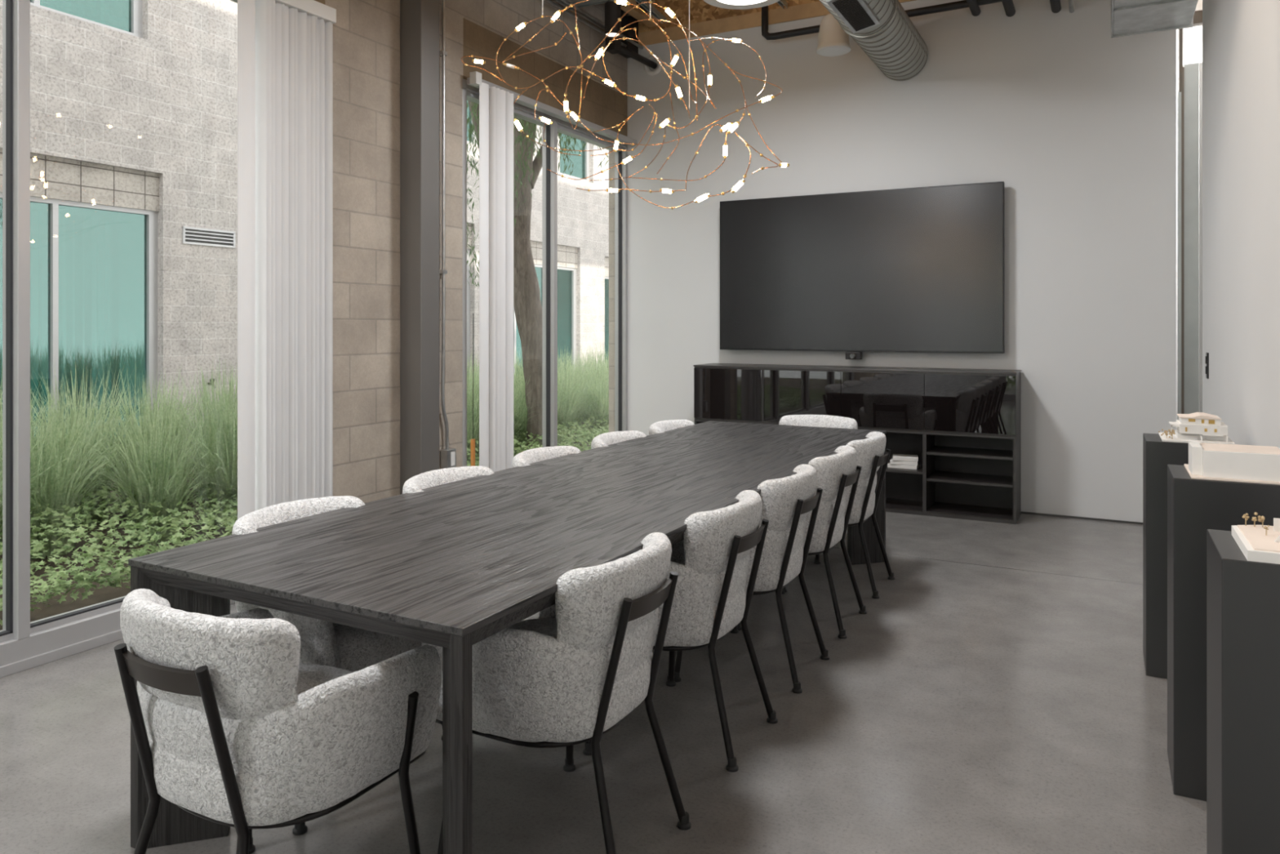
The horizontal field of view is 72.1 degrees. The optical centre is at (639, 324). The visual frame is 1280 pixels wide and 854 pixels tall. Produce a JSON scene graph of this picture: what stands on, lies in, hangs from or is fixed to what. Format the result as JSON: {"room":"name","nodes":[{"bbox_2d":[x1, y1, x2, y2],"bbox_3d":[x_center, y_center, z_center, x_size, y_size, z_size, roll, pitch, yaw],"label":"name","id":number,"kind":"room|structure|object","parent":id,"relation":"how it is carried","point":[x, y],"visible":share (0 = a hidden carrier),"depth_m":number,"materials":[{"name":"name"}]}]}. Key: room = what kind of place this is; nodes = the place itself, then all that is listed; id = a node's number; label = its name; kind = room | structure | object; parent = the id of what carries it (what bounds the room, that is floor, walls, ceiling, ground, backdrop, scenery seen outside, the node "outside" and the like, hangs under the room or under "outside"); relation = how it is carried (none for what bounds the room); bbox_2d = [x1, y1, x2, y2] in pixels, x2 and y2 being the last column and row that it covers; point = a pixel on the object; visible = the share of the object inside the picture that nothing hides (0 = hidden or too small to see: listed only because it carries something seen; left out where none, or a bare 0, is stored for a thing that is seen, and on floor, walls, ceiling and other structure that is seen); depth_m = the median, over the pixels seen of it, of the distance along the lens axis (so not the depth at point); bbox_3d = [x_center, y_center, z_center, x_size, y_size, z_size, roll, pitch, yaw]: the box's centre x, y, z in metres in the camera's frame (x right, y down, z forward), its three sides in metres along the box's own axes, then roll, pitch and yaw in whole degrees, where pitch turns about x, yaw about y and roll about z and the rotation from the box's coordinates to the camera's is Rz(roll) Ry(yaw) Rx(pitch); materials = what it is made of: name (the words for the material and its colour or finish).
{"room":"conference room","nodes":[
{"label":"conference room","id":0,"kind":"room"},
{"bbox_2d":[324,0,627,502],"bbox_3d":[-2.747,-0.815,3.097,0.200,4.350,11.318,0,0,28],"label":"wall","id":1,"kind":"structure","parent":0,"point":[366,33],"depth_m":5.20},
{"bbox_2d":[0,0,237,677],"bbox_3d":[-3.048,-0.180,2.432,0.137,3.080,5.460,0,0,28],"label":"window","id":2,"kind":"structure","parent":1,"relation":"in","point":[24,644],"depth_m":3.48,"materials":[{"name":"metal"}]},
{"bbox_2d":[237,0,336,519],"bbox_3d":[-2.946,-0.177,2.311,0.119,3.015,5.460,0,0,28],"label":"vertical blind","id":3,"kind":"object","parent":1,"relation":"attached to","point":[285,47],"visible":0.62,"depth_m":4.42,"materials":[{"name":"white fabric"}]},
{"bbox_2d":[439,0,456,468],"bbox_3d":[-1.242,-0.885,5.664,0.068,3.610,0.107,0,0,28],"label":"conduit","id":4,"kind":"object","parent":1,"relation":"attached to","point":[447,455],"visible":0.98,"depth_m":5.63,"materials":[{"name":"grey metal"}]},
{"bbox_2d":[314,0,627,136],"bbox_3d":[-2.278,-1.843,3.988,0.198,0.405,8.930,0,0,28],"label":"wooden beam","id":5,"kind":"structure","parent":1,"relation":"attached to","point":[602,105],"depth_m":6.64,"materials":[{"name":"brown wood"}]},
{"bbox_2d":[462,78,627,466],"bbox_3d":[-0.695,-0.140,6.895,0.137,3.000,2.299,0,0,28],"label":"window","id":6,"kind":"structure","parent":1,"relation":"in","point":[549,157],"depth_m":6.84,"materials":[{"name":"metal"}]},
{"bbox_2d":[466,71,636,471],"bbox_3d":[-0.577,-0.170,6.816,0.110,3.000,2.280,0,0,28],"label":"vertical blind","id":7,"kind":"object","parent":6,"relation":"attached to","point":[495,102],"visible":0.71,"depth_m":5.98,"materials":[{"name":"fabric"}]},
{"bbox_2d":[563,0,609,10],"bbox_3d":[0.670,-2.500,6.260,2.854,0.040,0.040,0,0,28],"label":"channel","id":8,"kind":"object","parent":1,"relation":"attached to","point":[591,2],"visible":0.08,"depth_m":6.82,"materials":[{"name":"metal"}]},
{"bbox_2d":[635,0,666,23],"bbox_3d":[-0.245,-2.540,6.290,0.040,0.040,2.309,0,0,23],"label":"channel","id":9,"kind":"object","parent":8,"relation":"attached to","point":[656,14],"visible":1,"depth_m":7.09,"materials":[{"name":"metal"}]},
{"bbox_2d":[777,0,787,8],"bbox_3d":[0.793,-2.580,6.393,0.040,0.040,1.650,0,0,28],"label":"channel","id":10,"kind":"object","parent":8,"relation":"attached to","point":[782,2],"visible":1,"depth_m":7.05,"materials":[{"name":"metal"}]},
{"bbox_2d":[554,0,622,39],"bbox_3d":[-1.444,-2.495,5.225,0.024,0.034,5.898,0,0,28],"label":"conduit","id":11,"kind":"object","parent":1,"relation":"attached to","point":[559,2],"visible":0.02,"depth_m":7.08,"materials":[{"name":"metal"}]},
{"bbox_2d":[605,36,662,75],"bbox_3d":[-0.073,-2.299,7.538,0.616,0.222,0.175,0,0,-45],"label":"pipe","id":12,"kind":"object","parent":1,"relation":"attached to","point":[615,47],"depth_m":7.54,"materials":[{"name":"metal"}]},
{"bbox_2d":[621,0,648,17],"bbox_3d":[-0.106,-2.800,7.523,0.337,0.280,0.110,0,0,28],"label":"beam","id":13,"kind":"structure","parent":1,"relation":"attached to","point":[623,12],"depth_m":7.48,"materials":[{"name":"wood"}]},
{"bbox_2d":[0,511,1206,853],"bbox_3d":[0.607,1.410,3.138,6.054,0.100,14.118,0,0,28],"label":"floor","id":14,"kind":"structure","parent":0,"point":[996,695],"depth_m":2.83,"materials":[{"name":"concrete"}]},
{"bbox_2d":[113,588,441,853],"bbox_3d":[-0.835,0.966,1.977,0.646,0.789,0.562,0,0,28],"label":"armchair","id":15,"kind":"object","parent":14,"relation":"on","point":[229,726],"visible":1,"depth_m":1.77,"materials":[{"name":"fabric"}]},
{"bbox_2d":[231,495,442,835],"bbox_3d":[-0.933,0.966,2.713,0.562,0.789,0.646,0,0,28],"label":"armchair","id":16,"kind":"object","parent":14,"relation":"on","point":[324,642],"visible":0.22,"depth_m":2.47,"materials":[{"name":"fabric"}]},
{"bbox_2d":[400,0,439,494],"bbox_3d":[-1.326,-0.815,5.357,0.202,4.350,0.220,0,0,28],"label":"steel column","id":17,"kind":"structure","parent":14,"relation":"on","point":[419,19],"depth_m":5.30,"materials":[{"name":"metal"}]},
{"bbox_2d":[402,466,494,493],"bbox_3d":[-0.600,0.966,3.346,0.562,0.789,0.646,0,0,28],"label":"armchair","id":18,"kind":"object","parent":14,"relation":"on","point":[431,478],"visible":0.13,"depth_m":3.45,"materials":[{"name":"fabric"}]},
{"bbox_2d":[128,420,886,853],"bbox_3d":[0.044,0.985,3.686,1.110,0.750,3.758,0,0,28],"label":"conference table","id":19,"kind":"object","parent":14,"relation":"on","point":[453,566],"visible":0.84,"depth_m":2.40,"materials":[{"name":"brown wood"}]},
{"bbox_2d":[511,445,581,467],"bbox_3d":[-0.282,0.966,3.947,0.562,0.789,0.646,0,0,28],"label":"armchair","id":20,"kind":"object","parent":14,"relation":"on","point":[526,457],"visible":0.16,"depth_m":4.05,"materials":[{"name":"fabric"}]},
{"bbox_2d":[421,532,691,853],"bbox_3d":[-0.197,0.966,2.348,0.562,0.789,0.646,0,0,28],"label":"armchair","id":21,"kind":"object","parent":14,"relation":"on","point":[566,676],"visible":0.9,"depth_m":2.11,"materials":[{"name":"fabric"}]},
{"bbox_2d":[591,430,646,448],"bbox_3d":[0.035,0.966,4.549,0.562,0.789,0.646,0,0,28],"label":"armchair","id":22,"kind":"object","parent":14,"relation":"on","point":[605,439],"visible":0.15,"depth_m":4.66,"materials":[{"name":"fabric"}]},
{"bbox_2d":[648,419,694,435],"bbox_3d":[0.333,0.966,5.115,0.562,0.789,0.646,0,0,28],"label":"armchair","id":23,"kind":"object","parent":14,"relation":"on","point":[662,426],"visible":0.19,"depth_m":5.23,"materials":[{"name":"fabric"}]},
{"bbox_2d":[582,489,777,772],"bbox_3d":[0.137,0.966,2.980,0.562,0.789,0.646,0,0,28],"label":"armchair","id":24,"kind":"object","parent":14,"relation":"on","point":[712,596],"visible":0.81,"depth_m":2.75,"materials":[{"name":"fabric"}]},
{"bbox_2d":[674,464,829,693],"bbox_3d":[0.437,0.966,3.551,0.562,0.789,0.646,0,0,28],"label":"armchair","id":25,"kind":"object","parent":14,"relation":"on","point":[787,501],"visible":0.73,"depth_m":3.33,"materials":[{"name":"fabric"}]},
{"bbox_2d":[737,445,866,638],"bbox_3d":[0.736,0.966,4.117,0.562,0.789,0.646,0,0,28],"label":"armchair","id":26,"kind":"object","parent":14,"relation":"on","point":[835,473],"visible":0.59,"depth_m":3.89,"materials":[{"name":"fabric"}]},
{"bbox_2d":[778,414,857,429],"bbox_3d":[1.047,0.966,5.384,0.646,0.789,0.562,0,0,28],"label":"armchair","id":27,"kind":"object","parent":14,"relation":"on","point":[815,420],"visible":0.17,"depth_m":5.56,"materials":[{"name":"fabric"}]},
{"bbox_2d":[783,431,894,598],"bbox_3d":[1.030,0.966,4.674,0.562,0.789,0.646,0,0,28],"label":"armchair","id":28,"kind":"object","parent":14,"relation":"on","point":[870,455],"visible":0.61,"depth_m":4.45,"materials":[{"name":"fabric"}]},
{"bbox_2d":[694,418,1020,524],"bbox_3d":[1.594,1.061,6.737,2.402,0.598,0.395,0,0,28],"label":"base cabinet","id":29,"kind":"object","parent":14,"relation":"on","point":[961,476],"visible":0.45,"depth_m":6.43,"materials":[{"name":"black wood"}]},
{"bbox_2d":[887,462,919,469],"bbox_3d":[1.947,1.036,6.491,0.210,0.028,0.140,0,0,28],"label":"book","id":30,"kind":"object","parent":29,"relation":"on","point":[889,465],"visible":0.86,"depth_m":6.43,"materials":[{"name":"paper"}]},
{"bbox_2d":[889,457,919,465],"bbox_3d":[1.951,1.007,6.488,0.194,0.028,0.140,0,0,22],"label":"book","id":31,"kind":"object","parent":30,"relation":"on","point":[891,461],"visible":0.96,"depth_m":6.43,"materials":[{"name":"paper"}]},
{"bbox_2d":[893,453,918,461],"bbox_3d":[1.956,0.978,6.486,0.178,0.028,0.140,0,0,16],"label":"book","id":32,"kind":"object","parent":31,"relation":"on","point":[895,456],"visible":1,"depth_m":6.44,"materials":[{"name":"paper"}]},
{"bbox_2d":[1142,433,1188,678],"bbox_3d":[2.159,0.905,3.471,0.295,0.910,0.285,0,0,28],"label":"pedestal","id":33,"kind":"object","parent":14,"relation":"on","point":[1157,454],"visible":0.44,"depth_m":3.40,"materials":[{"name":"paint"}]},
{"bbox_2d":[1158,412,1235,444],"bbox_3d":[2.177,0.399,3.462,0.246,0.103,0.265,0,0,28],"label":"model","id":34,"kind":"object","parent":33,"relation":"on","point":[1207,428],"visible":0.97,"depth_m":3.38},
{"bbox_2d":[1182,62,1202,413],"bbox_3d":[4.473,-0.300,6.403,0.920,3.300,0.060,0,0,28],"label":"window","id":35,"kind":"structure","parent":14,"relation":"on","point":[1192,73],"depth_m":6.57,"materials":[{"name":"glass"}]},
{"bbox_2d":[1167,464,1279,800],"bbox_3d":[1.742,0.901,2.607,0.295,0.917,0.285,0,0,28],"label":"pedestal","id":36,"kind":"object","parent":14,"relation":"on","point":[1194,506],"visible":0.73,"depth_m":2.53,"materials":[{"name":"paint"}]},
{"bbox_2d":[1184,440,1279,484],"bbox_3d":[1.759,0.396,2.596,0.245,0.094,0.265,0,0,28],"label":"model","id":37,"kind":"object","parent":36,"relation":"on","point":[1252,464],"visible":1,"depth_m":2.50},
{"bbox_2d":[1206,528,1279,853],"bbox_3d":[1.330,0.907,1.772,0.295,0.905,0.285,0,0,28],"label":"pedestal","id":38,"kind":"object","parent":14,"relation":"on","point":[1243,595],"visible":1,"depth_m":1.70,"materials":[{"name":"paint"}]},
{"bbox_2d":[1231,511,1279,564],"bbox_3d":[1.334,0.420,1.764,0.225,0.070,0.268,0,0,28],"label":"model","id":39,"kind":"object","parent":38,"relation":"on","point":[1257,543],"visible":1,"depth_m":1.77},
{"bbox_2d":[627,0,1176,522],"bbox_3d":[1.780,-0.815,6.961,4.204,4.350,0.140,0,0,28],"label":"wall","id":40,"kind":"structure","parent":0,"point":[1077,122],"depth_m":6.42,"materials":[{"name":"white paint"}]},
{"bbox_2d":[544,0,626,47],"bbox_3d":[-1.408,-2.425,5.207,0.024,0.034,5.898,0,0,28],"label":"conduit","id":41,"kind":"object","parent":40,"relation":"attached to","point":[550,2],"visible":0.62,"depth_m":6.94,"materials":[{"name":"black metal"}]},
{"bbox_2d":[560,0,643,49],"bbox_3d":[-1.355,-2.455,5.178,0.024,0.034,5.898,0,0,28],"label":"conduit","id":42,"kind":"object","parent":40,"relation":"attached to","point":[566,2],"visible":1,"depth_m":7.03,"materials":[{"name":"metal"}]},
{"bbox_2d":[638,0,916,46],"bbox_3d":[1.776,-2.532,6.954,4.204,0.116,0.155,0,0,28],"label":"trim","id":43,"kind":"structure","parent":40,"relation":"attached to","point":[812,10],"depth_m":7.38,"materials":[{"name":"brown wood"}]},
{"bbox_2d":[693,363,1021,436],"bbox_3d":[1.591,0.541,6.731,2.410,0.437,0.407,0,0,28],"label":"upper cabinet","id":44,"kind":"object","parent":40,"relation":"attached to","point":[987,402],"visible":0.98,"depth_m":6.46,"materials":[{"name":"black glass"}]},
{"bbox_2d":[720,181,1004,353],"bbox_3d":[1.664,-0.412,6.876,2.200,1.235,0.119,0,0,28],"label":"television","id":45,"kind":"object","parent":40,"relation":"attached to","point":[922,269],"visible":1,"depth_m":6.76,"materials":[{"name":"black"}]},
{"bbox_2d":[845,351,862,359],"bbox_3d":[1.655,0.238,6.817,0.120,0.057,0.075,0,0,28],"label":"camera","id":46,"kind":"object","parent":45,"relation":"attached to","point":[849,355],"visible":1,"depth_m":6.79,"materials":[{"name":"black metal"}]},
{"bbox_2d":[818,0,928,81],"bbox_3d":[1.385,-2.043,5.544,0.387,0.400,2.700,0,0,28],"label":"spiral duct","id":47,"kind":"object","parent":40,"relation":"attached to","point":[882,29],"visible":1,"depth_m":5.82,"materials":[{"name":"metal"}]},
{"bbox_2d":[826,0,879,33],"bbox_3d":[1.277,-1.892,5.267,0.179,0.097,0.610,0,0,28],"label":"grille","id":48,"kind":"object","parent":47,"relation":"attached to","point":[858,15],"depth_m":5.29,"materials":[{"name":"metal"}]},
{"bbox_2d":[965,0,980,16],"bbox_3d":[1.455,-2.310,4.550,0.064,0.064,4.408,0,0,28],"label":"ceiling pipe","id":49,"kind":"object","parent":40,"relation":"attached to","point":[975,9],"visible":1,"depth_m":6.34,"materials":[{"name":"black metal"}]},
{"bbox_2d":[1001,0,1015,17],"bbox_3d":[1.663,-2.270,4.441,0.068,0.068,4.408,0,0,28],"label":"ceiling pipe","id":50,"kind":"object","parent":40,"relation":"attached to","point":[1008,5],"visible":1,"depth_m":6.23,"materials":[{"name":"black metal"}]},
{"bbox_2d":[1049,0,1061,13],"bbox_3d":[1.928,-2.245,4.301,0.064,0.064,4.408,0,0,28],"label":"ceiling pipe","id":51,"kind":"object","parent":40,"relation":"attached to","point":[1055,6],"visible":1,"depth_m":6.13,"materials":[{"name":"black metal"}]},
{"bbox_2d":[1068,0,1074,13],"bbox_3d":[2.017,-2.215,4.254,0.032,0.032,4.408,0,0,28],"label":"ceiling pipe","id":52,"kind":"object","parent":40,"relation":"attached to","point":[1071,5],"visible":1,"depth_m":6.08,"materials":[{"name":"grey metal"}]},
{"bbox_2d":[1021,511,1142,524],"bbox_3d":[3.179,1.354,6.137,0.960,0.012,0.012,0,0,28],"label":"baseboard","id":53,"kind":"structure","parent":40,"relation":"attached to","point":[1022,512],"depth_m":6.17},
{"bbox_2d":[1177,9,1202,419],"bbox_3d":[4.034,-0.420,6.019,0.618,3.560,0.250,0,0,28],"label":"door frame","id":54,"kind":"structure","parent":40,"relation":"attached to","point":[1197,17],"depth_m":6.05,"materials":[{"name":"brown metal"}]},
{"bbox_2d":[1176,0,1202,419],"bbox_3d":[5.538,-0.815,7.791,1.670,4.350,0.150,0,0,28],"label":"wall","id":55,"kind":"structure","parent":0,"point":[1192,37],"depth_m":8.02,"materials":[{"name":"white paint"}]},
{"bbox_2d":[1202,0,1279,448],"bbox_3d":[0.960,-0.815,0.610,0.130,4.350,9.975,0,0,28],"label":"wall","id":56,"kind":"structure","parent":0,"point":[1241,38],"depth_m":3.60,"materials":[{"name":"white paint"}]},
{"bbox_2d":[1111,0,1198,38],"bbox_3d":[2.905,-2.109,4.941,0.450,0.512,1.450,0,0,28],"label":"duct","id":57,"kind":"object","parent":56,"relation":"attached to","point":[1128,17],"visible":1,"depth_m":5.33,"materials":[{"name":"grey metal"}]},
{"bbox_2d":[1204,352,1208,378],"bbox_3d":[3.077,0.220,4.776,0.012,0.140,0.070,0,0,28],"label":"wall switch","id":58,"kind":"object","parent":56,"relation":"attached to","point":[1206,357],"visible":1,"depth_m":4.75,"materials":[{"name":"plastic"}]},
{"bbox_3d":[0.507,-3.050,3.078,6.174,0.120,14.317,0,0,28],"label":"ceiling","id":59,"kind":"structure","parent":0,"visible":0},
{"bbox_2d":[604,0,621,38],"bbox_3d":[-0.208,-2.600,6.723,0.124,0.780,0.124,0,0,28],"label":"spotlight","id":60,"kind":"object","parent":59,"relation":"in","point":[612,10],"visible":0.84,"depth_m":6.67,"materials":[{"name":"metal"}]},
{"bbox_2d":[617,15,638,58],"bbox_3d":[-0.113,-2.685,7.745,0.117,0.610,0.198,0,0,28],"label":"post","id":61,"kind":"object","parent":59,"relation":"attached to","point":[630,33],"visible":0.44,"depth_m":7.68,"materials":[{"name":"metal"}]},
{"bbox_2d":[621,0,658,27],"bbox_3d":[-1.253,-2.805,5.128,0.090,0.370,5.902,0,0,28],"label":"joist","id":62,"kind":"object","parent":59,"relation":"attached to","point":[636,13],"visible":0.5,"depth_m":7.46,"materials":[{"name":"brown wood"}]},
{"bbox_2d":[703,0,780,9],"bbox_3d":[0.608,-2.463,5.162,0.504,1.054,0.504,0,0,28],"label":"pendant lamp","id":63,"kind":"object","parent":59,"relation":"hanging from","point":[726,4],"visible":1,"depth_m":5.31,"materials":[{"name":"white plastic"}]},
{"bbox_2d":[716,0,766,4],"bbox_3d":[0.608,-1.943,5.162,0.472,0.014,0.472,0,0,28],"label":"diffuser","id":64,"kind":"object","parent":63,"relation":"attached to","point":[718,2],"depth_m":5.29,"materials":[{"name":"white plastic"}]},
{"bbox_2d":[816,13,850,56],"bbox_3d":[1.403,-2.483,6.382,0.246,1.014,0.246,0,0,28],"label":"speaker","id":65,"kind":"object","parent":59,"relation":"hanging from","point":[833,41],"visible":0.83,"depth_m":6.30},
{"bbox_2d":[819,47,847,56],"bbox_3d":[1.403,-1.980,6.382,0.216,0.008,0.216,0,0,28],"label":"speaker grille","id":66,"kind":"object","parent":65,"relation":"attached to","point":[824,51],"depth_m":6.37,"materials":[{"name":"white paint"}]},
{"bbox_3d":[0.781,-2.805,4.055,0.090,0.370,5.902,0,0,28],"label":"joist","id":67,"kind":"object","parent":59,"relation":"attached to","visible":0},
{"bbox_2d":[461,0,789,209],"bbox_3d":[-0.047,-1.525,3.486,1.380,2.190,1.255,0,0,-8],"label":"chandelier","id":68,"kind":"object","parent":67,"relation":"hanging from","point":[740,183],"visible":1,"depth_m":3.54,"materials":[{"name":"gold metal"}]},
{"bbox_2d":[761,0,1001,39],"bbox_3d":[2.198,-2.429,6.472,2.749,0.283,0.056,0,0,28],"label":"ceiling pipe","id":69,"kind":"object","parent":67,"relation":"hanging from","point":[960,4],"visible":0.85,"depth_m":6.87,"materials":[{"name":"metal"}]},
{"label":"outside","id":70,"kind":"structure","parent":0,"visible":0},
{"bbox_2d":[0,422,591,630],"bbox_3d":[-1.353,1.365,9.757,3.706,0.110,32.000,0,0,28],"label":"soil","id":71,"kind":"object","parent":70,"point":[104,593],"depth_m":4.65,"materials":[{"name":"brown soil"}]},
{"bbox_2d":[0,364,83,452],"bbox_3d":[-4.396,0.778,5.888,1.605,1.065,1.521,0,0,43],"label":"ornamental grass","id":72,"kind":"object","parent":71,"relation":"on","point":[2,365],"depth_m":5.99,"materials":[{"name":"green plant"}]},
{"bbox_2d":[0,386,125,542],"bbox_3d":[-3.782,0.814,5.352,1.310,0.992,1.466,0,0,1],"label":"ornamental grass","id":73,"kind":"object","parent":71,"relation":"on","point":[34,431],"depth_m":5.34,"materials":[{"name":"green plant"}]},
{"bbox_2d":[0,373,165,559],"bbox_3d":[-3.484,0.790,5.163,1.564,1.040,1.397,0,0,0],"label":"ornamental grass","id":74,"kind":"object","parent":71,"relation":"on","point":[59,493],"depth_m":5.00,"materials":[{"name":"green plant"}]},
{"bbox_2d":[30,362,180,526],"bbox_3d":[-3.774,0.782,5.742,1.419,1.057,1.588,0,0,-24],"label":"ornamental grass","id":75,"kind":"object","parent":71,"relation":"on","point":[106,434],"depth_m":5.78,"materials":[{"name":"green plant"}]},
{"bbox_2d":[32,380,237,545],"bbox_3d":[-2.968,0.821,5.447,1.350,0.979,1.346,0,0,-22],"label":"ornamental grass","id":76,"kind":"object","parent":71,"relation":"on","point":[157,468],"depth_m":5.27,"materials":[{"name":"green plant"}]},
{"bbox_2d":[65,364,224,513],"bbox_3d":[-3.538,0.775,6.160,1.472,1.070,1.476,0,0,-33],"label":"ornamental grass","id":77,"kind":"object","parent":71,"relation":"on","point":[152,411],"depth_m":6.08,"materials":[{"name":"green plant"}]},
{"bbox_2d":[89,355,237,527],"bbox_3d":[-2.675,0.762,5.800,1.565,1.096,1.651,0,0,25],"label":"ornamental grass","id":78,"kind":"object","parent":71,"relation":"on","point":[228,470],"depth_m":5.70,"materials":[{"name":"green plant"}]},
{"bbox_2d":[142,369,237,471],"bbox_3d":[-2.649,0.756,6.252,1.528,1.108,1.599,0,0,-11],"label":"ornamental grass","id":79,"kind":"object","parent":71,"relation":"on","point":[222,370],"depth_m":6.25,"materials":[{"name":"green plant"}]},
{"bbox_2d":[173,364,236,439],"bbox_3d":[-3.490,0.813,7.201,1.334,0.994,1.494,0,0,19],"label":"ornamental grass","id":80,"kind":"object","parent":71,"relation":"on","point":[217,364],"depth_m":7.25,"materials":[{"name":"green plant"}]},
{"bbox_2d":[184,363,237,408],"bbox_3d":[-3.367,0.771,7.721,1.483,1.079,1.488,0,0,-15],"label":"ornamental grass","id":81,"kind":"object","parent":71,"relation":"on","point":[226,363],"depth_m":7.58,"materials":[{"name":"green plant"}]},
{"bbox_2d":[0,406,608,625],"bbox_3d":[-2.033,1.104,7.568,2.679,0.314,14.553,0,0,28],"label":"groundcover","id":82,"kind":"object","parent":71,"relation":"on","point":[80,577],"visible":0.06,"depth_m":4.68,"materials":[{"name":"green plant"}]},
{"bbox_2d":[471,313,475,466],"bbox_3d":[-1.302,0.610,6.859,0.024,1.400,0.024,0,0,28],"label":"stake","id":83,"kind":"object","parent":71,"relation":"on","point":[473,441],"visible":0.77,"depth_m":6.86,"materials":[{"name":"metal"}]},
{"bbox_2d":[466,352,521,409],"bbox_3d":[-1.787,0.749,8.916,1.690,1.121,1.602,0,0,-8],"label":"ornamental grass","id":84,"kind":"object","parent":71,"relation":"on","point":[469,372],"depth_m":8.99,"materials":[{"name":"green plant"}]},
{"bbox_2d":[468,350,523,386],"bbox_3d":[-1.571,0.775,10.802,1.476,1.070,1.544,0,0,-30],"label":"ornamental grass","id":85,"kind":"object","parent":71,"relation":"on","point":[517,350],"depth_m":10.82,"materials":[{"name":"green plant"}]},
{"bbox_2d":[466,353,541,466],"bbox_3d":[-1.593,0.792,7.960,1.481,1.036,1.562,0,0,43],"label":"ornamental grass","id":86,"kind":"object","parent":71,"relation":"on","point":[469,417],"depth_m":7.90,"materials":[{"name":"green plant"}]},
{"bbox_2d":[466,355,559,455],"bbox_3d":[-1.429,0.780,8.427,1.528,1.059,1.460,0,0,16],"label":"ornamental grass","id":87,"kind":"object","parent":71,"relation":"on","point":[474,378],"depth_m":8.38,"materials":[{"name":"green plant"}]},
{"bbox_2d":[471,354,577,455],"bbox_3d":[-1.312,0.772,8.847,1.421,1.076,1.589,0,0,45],"label":"ornamental grass","id":88,"kind":"object","parent":71,"relation":"on","point":[524,415],"depth_m":8.67,"materials":[{"name":"green plant"}]},
{"bbox_2d":[466,100,608,449],"bbox_3d":[-1.093,-1.596,8.581,1.851,5.823,2.422,0,0,40],"label":"tree","id":89,"kind":"object","parent":71,"relation":"on","point":[527,304],"visible":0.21,"depth_m":8.43,"materials":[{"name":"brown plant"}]},
{"bbox_2d":[513,344,568,376],"bbox_3d":[-1.359,0.778,11.336,1.405,1.064,1.572,0,0,3],"label":"ornamental grass","id":90,"kind":"object","parent":71,"relation":"on","point":[513,344],"depth_m":11.28,"materials":[{"name":"green plant"}]},
{"bbox_2d":[513,358,577,406],"bbox_3d":[-1.278,0.777,9.387,1.603,1.067,1.432,0,0,-7],"label":"ornamental grass","id":91,"kind":"object","parent":71,"relation":"on","point":[515,368],"depth_m":9.27,"materials":[{"name":"green plant"}]},
{"bbox_2d":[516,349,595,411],"bbox_3d":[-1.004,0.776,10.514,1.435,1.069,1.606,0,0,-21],"label":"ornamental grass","id":92,"kind":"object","parent":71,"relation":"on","point":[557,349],"depth_m":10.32,"materials":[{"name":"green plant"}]},
{"bbox_2d":[520,347,606,444],"bbox_3d":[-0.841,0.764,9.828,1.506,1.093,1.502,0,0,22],"label":"ornamental grass","id":93,"kind":"object","parent":71,"relation":"on","point":[566,415],"depth_m":9.64,"materials":[{"name":"green plant"}]},
{"bbox_2d":[560,349,587,382],"bbox_3d":[-1.144,0.794,11.828,1.552,1.033,1.386,0,0,-14],"label":"ornamental grass","id":94,"kind":"object","parent":71,"relation":"on","point":[566,349],"depth_m":11.68,"materials":[{"name":"green plant"}]},
{"bbox_2d":[559,346,604,420],"bbox_3d":[-0.785,0.781,12.167,1.453,1.057,1.457,0,0,33],"label":"ornamental grass","id":95,"kind":"object","parent":71,"relation":"on","point":[578,347],"depth_m":12.18,"materials":[{"name":"green plant"}]},
{"bbox_2d":[560,354,608,440],"bbox_3d":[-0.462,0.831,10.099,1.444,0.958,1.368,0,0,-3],"label":"ornamental grass","id":96,"kind":"object","parent":71,"relation":"on","point":[602,406],"depth_m":9.92,"materials":[{"name":"green plant"}]},
{"bbox_2d":[575,346,604,376],"bbox_3d":[-0.682,0.791,12.694,1.565,1.038,1.483,0,0,-6],"label":"ornamental grass","id":97,"kind":"object","parent":71,"relation":"on","point":[588,360],"depth_m":12.72,"materials":[{"name":"plant"}]},
{"bbox_2d":[574,337,608,376],"bbox_3d":[-0.451,0.744,13.271,1.634,1.132,1.562,0,0,44],"label":"ornamental grass","id":98,"kind":"object","parent":71,"relation":"on","point":[600,338],"depth_m":13.18,"materials":[{"name":"green plant"}]},
{"bbox_2d":[576,347,608,424],"bbox_3d":[-0.624,0.786,11.415,1.497,1.048,1.579,0,0,-34],"label":"ornamental grass","id":99,"kind":"object","parent":71,"relation":"on","point":[602,361],"depth_m":11.39,"materials":[{"name":"green plant"}]},
{"bbox_2d":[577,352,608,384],"bbox_3d":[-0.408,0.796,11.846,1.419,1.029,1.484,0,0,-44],"label":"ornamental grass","id":100,"kind":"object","parent":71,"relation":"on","point":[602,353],"depth_m":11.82,"materials":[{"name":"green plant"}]},
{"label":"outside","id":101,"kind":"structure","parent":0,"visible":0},
{"bbox_2d":[0,0,608,448],"bbox_3d":[-7.999,-2.440,9.870,3.642,7.600,38.000,0,0,28],"label":"neighbouring building","id":102,"kind":"structure","parent":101,"point":[134,103],"depth_m":10.48,"materials":[{"name":"grey concrete"}]},
{"bbox_2d":[182,226,235,248],"bbox_3d":[-5.435,-1.105,11.112,0.020,0.210,0.730,0,0,28],"label":"vent","id":103,"kind":"object","parent":102,"relation":"attached to","point":[195,237],"depth_m":11.10,"materials":[{"name":"metal"}]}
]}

